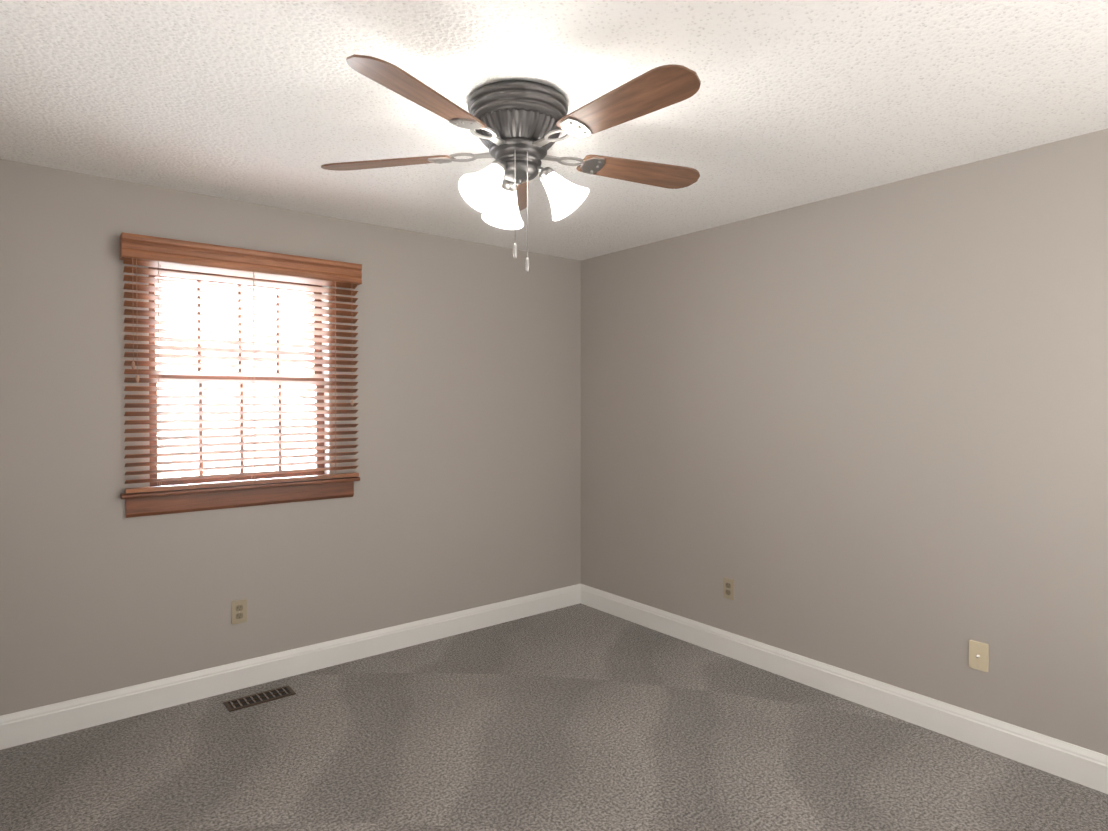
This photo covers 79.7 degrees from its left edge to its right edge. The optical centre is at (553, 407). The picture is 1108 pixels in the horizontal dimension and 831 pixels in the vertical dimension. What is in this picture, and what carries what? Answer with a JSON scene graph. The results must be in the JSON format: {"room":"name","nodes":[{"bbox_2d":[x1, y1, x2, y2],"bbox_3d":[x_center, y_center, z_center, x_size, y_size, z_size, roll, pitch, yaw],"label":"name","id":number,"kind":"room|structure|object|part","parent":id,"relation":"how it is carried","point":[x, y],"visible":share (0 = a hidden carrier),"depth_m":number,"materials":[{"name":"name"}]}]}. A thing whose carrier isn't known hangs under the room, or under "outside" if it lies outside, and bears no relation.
{"room":"empty bedroom","nodes":[
{"label":"empty bedroom","id":0,"kind":"room"},
{"bbox_2d":[0,159,580,715],"bbox_3d":[-1.268,0.186,3.662,3.920,2.440,0.150,0,1,-39],"label":"wall","id":1,"kind":"structure","parent":0,"point":[468,429],"depth_m":3.43,"materials":[{"name":"grey paint"}]},
{"bbox_2d":[231,599,246,624],"bbox_3d":[-1.576,1.025,3.321,0.072,0.116,0.009,0,1,-39],"label":"electrical outlet","id":2,"kind":"object","parent":1,"relation":"attached to","point":[238,611],"visible":1,"depth_m":3.32,"materials":[{"name":"beige plastic"}]},
{"bbox_2d":[120,258,359,517],"bbox_3d":[-1.561,-0.096,3.381,1.105,1.190,0.216,0,1,-39],"label":"window","id":3,"kind":"structure","parent":1,"relation":"in","point":[326,304],"depth_m":3.29,"materials":[{"name":"brown wood"}]},
{"bbox_3d":[-1.626,-0.396,3.431,0.756,0.466,0.004,0,1,-39],"label":"sash glass","id":4,"kind":"part","parent":3,"relation":"part of","materials":[{"name":"clear glass"}]},
{"bbox_3d":[-1.626,-0.396,3.431,0.840,0.550,0.030,0,1,-39],"label":"window sash","id":5,"kind":"part","parent":3,"relation":"part of","materials":[{"name":"wood"}]},
{"bbox_3d":[-1.605,0.114,3.410,0.840,0.550,0.030,0,1,-39],"label":"window sash","id":6,"kind":"part","parent":3,"relation":"part of","materials":[{"name":"wood"}]},
{"bbox_3d":[-1.605,0.114,3.410,0.756,0.466,0.004,0,1,-39],"label":"sash glass","id":7,"kind":"part","parent":3,"relation":"part of","materials":[{"name":"clear glass"}]},
{"bbox_3d":[-1.539,0.443,3.358,1.105,0.112,0.132,0,1,-39],"label":"window sill apron","id":8,"kind":"part","parent":3,"relation":"part of","materials":[{"name":"brown wood"}]},
{"bbox_3d":[-1.508,0.374,3.323,1.080,0.018,0.052,0,1,-39],"label":"window blind bottom rail","id":9,"kind":"part","parent":3,"relation":"part of","materials":[{"name":"brown wood"}]},
{"bbox_2d":[120,232,361,284],"bbox_3d":[-1.504,-0.723,3.308,1.104,0.105,0.091,0,1,-39],"label":"window valance","id":10,"kind":"object","parent":1,"relation":"attached to","point":[144,247],"visible":0.94,"depth_m":3.22,"materials":[{"name":"brown wood"}]},
{"bbox_2d":[0,584,580,749],"bbox_3d":[-1.216,1.339,3.608,3.620,0.135,0.016,0,1,-39],"label":"baseboard","id":11,"kind":"structure","parent":1,"relation":"attached to","point":[36,724],"depth_m":3.35,"materials":[{"name":"white wood"}]},
{"bbox_2d":[0,603,1107,830],"bbox_3d":[-0.001,1.471,2.094,3.920,0.100,4.200,0,1,-39],"label":"floor","id":12,"kind":"structure","parent":0,"point":[580,717],"depth_m":2.68,"materials":[{"name":"carpet"}]},
{"bbox_2d":[223,685,295,711],"bbox_3d":[-1.422,1.407,3.210,0.300,0.011,0.115,0,1,-39],"label":"air vent register","id":13,"kind":"object","parent":12,"relation":"on","point":[256,699],"visible":1,"depth_m":3.20,"materials":[{"name":"brown metal"}]},
{"bbox_2d":[0,0,1107,260],"bbox_3d":[-0.001,-1.069,2.070,3.920,0.100,4.200,0,1,-39],"label":"ceiling","id":14,"kind":"structure","parent":0,"point":[282,102],"depth_m":2.16,"materials":[{"name":"white paint"}]},
{"bbox_2d":[321,54,700,272],"bbox_3d":[-0.079,-0.726,2.188,1.370,0.585,1.334,0,1,-39],"label":"fan","id":15,"kind":"object","parent":14,"relation":"hanging from","point":[519,126],"visible":1,"depth_m":2.11,"materials":[{"name":"brown wood"}]},
{"bbox_3d":[-0.586,-0.854,2.322,0.485,0.006,0.144,0,13,12],"label":"blade","id":16,"kind":"part","parent":15,"relation":"part of","materials":[{"name":"brown wood"}]},
{"bbox_3d":[-0.360,-0.849,1.808,0.144,0.006,0.485,14,7,29],"label":"blade","id":17,"kind":"part","parent":15,"relation":"part of","materials":[{"name":"brown wood"}]},
{"bbox_3d":[-0.220,-0.701,2.097,0.154,0.159,0.156,0,1,39],"label":"lamp shade","id":18,"kind":"part","parent":15,"relation":"part of","materials":[{"name":"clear glass"}]},
{"bbox_3d":[-0.202,-0.728,2.119,0.048,0.056,0.052,0,1,39],"label":"bulb","id":19,"kind":"part","parent":15,"relation":"part of","materials":[{"name":"white glass"}]},
{"bbox_3d":[-0.178,-0.704,2.371,0.154,0.159,0.156,0,1,-21],"label":"lamp shade","id":20,"kind":"part","parent":15,"relation":"part of","materials":[{"name":"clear glass"}]},
{"bbox_3d":[-0.168,-0.858,2.696,0.144,0.006,0.485,-12,2,-6],"label":"blade","id":21,"kind":"part","parent":15,"relation":"part of","materials":[{"name":"brown wood"}]},
{"bbox_3d":[-0.120,-0.900,2.220,0.293,0.072,0.293,0,1,-39],"label":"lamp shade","id":22,"kind":"part","parent":15,"relation":"part of","materials":[{"name":"grey metal"}]},
{"bbox_3d":[0.038,-0.702,2.198,0.156,0.159,0.154,0,1,9],"label":"lamp shade","id":23,"kind":"part","parent":15,"relation":"part of","materials":[{"name":"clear glass"}]},
{"bbox_3d":[0.198,-0.850,1.864,0.144,0.006,0.485,15,-10,-41],"label":"blade","id":24,"kind":"part","parent":15,"relation":"part of","materials":[{"name":"brown wood"}]},
{"bbox_3d":[0.317,-0.855,2.413,0.485,0.006,0.144,0,-11,-24],"label":"blade","id":25,"kind":"part","parent":15,"relation":"part of","materials":[{"name":"brown wood"}]},
{"bbox_2d":[581,128,1107,755],"bbox_3d":[1.516,0.191,3.204,0.150,2.440,4.050,0,1,-39],"label":"wall","id":26,"kind":"structure","parent":0,"point":[863,432],"depth_m":3.06,"materials":[{"name":"grey paint"}]},
{"bbox_2d":[723,577,733,599],"bbox_3d":[0.985,1.026,3.747,0.009,0.116,0.072,0,1,-39],"label":"electrical outlet","id":27,"kind":"object","parent":26,"relation":"attached to","point":[728,588],"visible":1,"depth_m":3.74,"materials":[{"name":"beige plastic"}]},
{"bbox_2d":[580,584,1107,793],"bbox_3d":[1.405,1.343,3.221,0.016,0.135,3.900,0,1,-39],"label":"baseboard","id":28,"kind":"structure","parent":26,"relation":"attached to","point":[1071,762],"depth_m":3.06,"materials":[{"name":"white wood"}]},
{"bbox_2d":[969,640,988,671],"bbox_3d":[1.767,1.038,2.765,0.018,0.116,0.072,0,1,-39],"label":"outlet","id":29,"kind":"object","parent":26,"relation":"attached to","point":[978,655],"visible":1,"depth_m":2.76,"materials":[{"name":"beige plastic"}]},
{"bbox_3d":[-1.508,-0.746,3.313,1.070,0.051,0.056,0,1,-39],"label":"blind headrail","id":30,"kind":"object","parent":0,"visible":0},
{"bbox_2d":[131,258,138,382],"bbox_3d":[-1.879,-0.411,2.974,0.031,0.603,0.015,0,1,-39],"label":"blind cord","id":31,"kind":"object","parent":30,"relation":"hanging from","point":[137,376],"depth_m":2.98,"materials":[{"name":"brown fabric"}]},
{"bbox_2d":[156,261,161,486],"bbox_3d":[-1.811,-0.178,3.040,0.003,1.090,0.003,0,1,-39],"label":"blind cord","id":32,"kind":"object","parent":30,"relation":"hanging from","point":[158,261],"depth_m":3.04,"materials":[{"name":"beige fabric"}]},
{"bbox_2d":[250,272,255,480],"bbox_3d":[-1.491,-0.180,3.297,0.003,1.090,0.003,0,1,-39],"label":"blind cord","id":33,"kind":"object","parent":30,"relation":"hanging from","point":[253,272],"depth_m":3.30,"materials":[{"name":"beige fabric"}]},
{"bbox_2d":[331,286,331,407],"bbox_3d":[-1.205,-0.183,3.595,0.003,1.090,0.003,0,1,-39],"label":"blind cord","id":34,"kind":"object","parent":30,"relation":"hanging from","point":[331,286],"depth_m":3.59,"materials":[{"name":"beige fabric"}]},
{"bbox_2d":[335,284,335,474],"bbox_3d":[-1.171,-0.182,3.553,0.003,1.090,0.003,0,1,-39],"label":"blind cord","id":35,"kind":"object","parent":30,"relation":"hanging from","point":[335,284],"depth_m":3.55,"materials":[{"name":"beige fabric"}]}
]}

